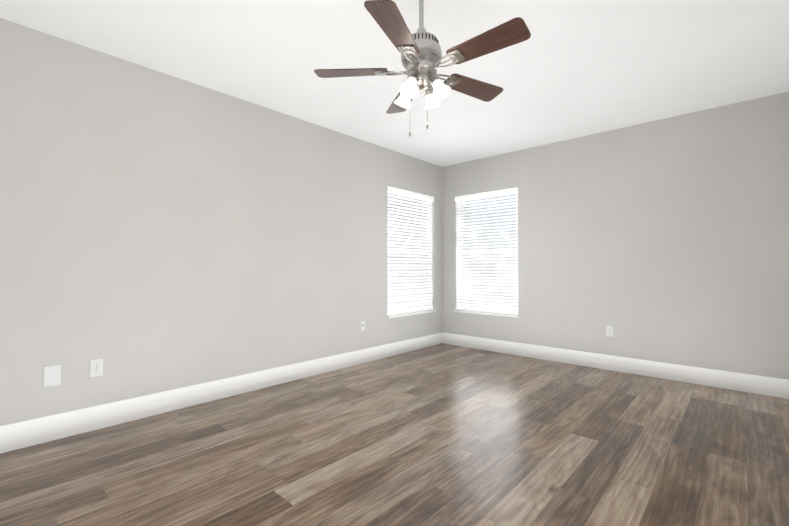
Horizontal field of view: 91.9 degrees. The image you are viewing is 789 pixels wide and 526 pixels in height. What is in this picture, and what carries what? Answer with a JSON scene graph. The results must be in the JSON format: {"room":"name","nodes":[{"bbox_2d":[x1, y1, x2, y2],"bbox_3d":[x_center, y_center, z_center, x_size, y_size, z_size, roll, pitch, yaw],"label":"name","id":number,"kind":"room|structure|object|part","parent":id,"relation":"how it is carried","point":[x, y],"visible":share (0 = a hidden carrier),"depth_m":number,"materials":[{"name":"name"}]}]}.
{"room":"empty bedroom","nodes":[
{"label":"empty bedroom","id":0,"kind":"room"},
{"bbox_2d":[0,18,442,425],"bbox_3d":[-1.246,-0.158,3.868,0.150,2.740,6.040,-1,-1,42],"label":"wall","id":1,"kind":"structure","parent":0,"point":[160,232],"depth_m":3.11,"materials":[{"name":"paint"}]},
{"bbox_2d":[43,364,60,387],"bbox_3d":[-2.308,0.761,2.575,0.007,0.140,0.088,-1,-1,42],"label":"electrical outlet","id":2,"kind":"object","parent":1,"relation":"attached to","point":[52,375],"visible":1,"depth_m":2.57,"materials":[{"name":"white plastic"}]},
{"bbox_2d":[90,358,102,377],"bbox_3d":[-2.147,0.756,2.750,0.009,0.126,0.078,-1,-1,42],"label":"duplex electrical outlet","id":3,"kind":"object","parent":1,"relation":"attached to","point":[96,367],"visible":1,"depth_m":2.75,"materials":[{"name":"white plastic"}]},
{"bbox_2d":[0,332,442,453],"bbox_3d":[-1.184,1.127,3.793,0.016,0.167,5.740,-1,-1,42],"label":"baseboard","id":4,"kind":"structure","parent":1,"relation":"attached to","point":[22,434],"depth_m":3.12,"materials":[{"name":"white paint"}]},
{"bbox_2d":[360,321,364,330],"bbox_3d":[-0.387,0.772,4.670,0.019,0.118,0.072,-1,-1,42],"label":"outlet","id":5,"kind":"object","parent":1,"relation":"attached to","point":[362,325],"visible":1,"depth_m":4.67,"materials":[{"name":"white plastic"}]},
{"bbox_2d":[388,192,430,310],"bbox_3d":[0.179,-0.154,5.479,0.062,1.720,1.040,-1,-1,42],"label":"window","id":6,"kind":"structure","parent":1,"relation":"in","point":[416,236],"depth_m":5.77,"materials":[{"name":"glass"}]},
{"bbox_2d":[388,186,433,315],"bbox_3d":[0.233,-0.156,5.430,0.067,1.715,1.032,-1,-1,42],"label":"window blind","id":7,"kind":"object","parent":6,"relation":"attached to","point":[413,280],"visible":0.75,"depth_m":5.40,"materials":[{"name":"white plastic"}]},
{"bbox_2d":[388,310,435,318],"bbox_3d":[0.239,0.720,5.411,0.100,0.030,1.040,-1,-1,42],"label":"window sill","id":8,"kind":"structure","parent":1,"relation":"attached to","point":[408,314],"depth_m":5.32,"materials":[{"name":"white stone"}]},
{"bbox_2d":[0,343,788,525],"bbox_3d":[0.205,1.242,2.522,4.080,0.100,6.040,-1,-1,42],"label":"floor","id":9,"kind":"structure","parent":0,"point":[442,434],"depth_m":2.35,"materials":[{"name":"brown wood"}]},
{"bbox_2d":[0,0,788,166],"bbox_3d":[0.205,-1.597,2.564,4.080,0.100,6.040,-1,-1,42],"label":"ceiling","id":10,"kind":"structure","parent":0,"point":[569,69],"depth_m":2.87,"materials":[{"name":"paint"}]},
{"bbox_2d":[314,0,530,135],"bbox_3d":[0.171,-1.108,2.002,1.064,0.896,1.102,-1,-1,42],"label":"fan","id":11,"kind":"object","parent":10,"relation":"hanging from","point":[420,50],"visible":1,"depth_m":1.93,"materials":[{"name":"brown wood"}]},
{"bbox_3d":[-0.228,-1.020,2.045,0.387,0.006,0.138,0,11,4],"label":"blade","id":12,"kind":"part","parent":11,"relation":"part of","materials":[{"name":"brown wood"}]},
{"label":"blade","id":13,"kind":"part","parent":11,"relation":"part of","materials":[{"name":"brown wood"}]},
{"label":"blade","id":14,"kind":"part","parent":11,"relation":"part of","materials":[{"name":"brown wood"}]},
{"label":"blade","id":15,"kind":"part","parent":11,"relation":"part of","materials":[{"name":"brown wood"}]},
{"bbox_3d":[0.427,-1.024,1.782,0.387,0.006,0.138,-1,-13,40],"label":"blade","id":16,"kind":"part","parent":11,"relation":"part of","materials":[{"name":"brown wood"}]},
{"bbox_2d":[442,92,788,379],"bbox_3d":[2.192,-0.145,4.717,3.780,2.740,0.150,-1,-1,42],"label":"wall","id":17,"kind":"structure","parent":0,"point":[665,240],"depth_m":4.08,"materials":[{"name":"paint"}]},
{"bbox_2d":[454,310,517,317],"bbox_3d":[1.300,0.721,5.456,1.010,0.030,0.100,-1,-1,42],"label":"window sill","id":18,"kind":"structure","parent":17,"relation":"attached to","point":[488,313],"depth_m":5.39,"materials":[{"name":"white stone"}]},
{"bbox_2d":[457,194,517,310],"bbox_3d":[1.354,-0.153,5.528,1.010,1.720,0.062,-1,-1,42],"label":"window","id":19,"kind":"structure","parent":17,"relation":"in","point":[485,245],"depth_m":5.66,"materials":[{"name":"glass"}]},
{"bbox_2d":[455,187,517,314],"bbox_3d":[1.306,-0.156,5.475,1.002,1.715,0.067,-1,-1,42],"label":"window blind","id":20,"kind":"object","parent":19,"relation":"attached to","point":[481,284],"visible":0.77,"depth_m":5.44,"materials":[{"name":"white plastic"}]},
{"bbox_2d":[606,325,613,336],"bbox_3d":[2.459,0.777,4.351,0.078,0.126,0.009,-1,-1,42],"label":"duplex electrical outlet","id":21,"kind":"object","parent":17,"relation":"attached to","point":[609,331],"visible":1,"depth_m":4.35,"materials":[{"name":"white plastic"}]},
{"bbox_2d":[443,332,788,398],"bbox_3d":[2.135,1.140,4.637,3.780,0.167,0.016,-1,-1,42],"label":"baseboard","id":22,"kind":"structure","parent":17,"relation":"attached to","point":[765,385],"depth_m":4.15,"materials":[{"name":"white paint"}]},
{"label":"outside","id":23,"kind":"structure","parent":0,"visible":0},
{"bbox_2d":[479,292,512,306],"bbox_3d":[2.131,1.493,5.947,30.000,0.100,32.000,-1,-1,42],"label":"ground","id":24,"kind":"structure","parent":23,"point":[499,299],"depth_m":18.56,"materials":[{"name":"white"}]}
]}

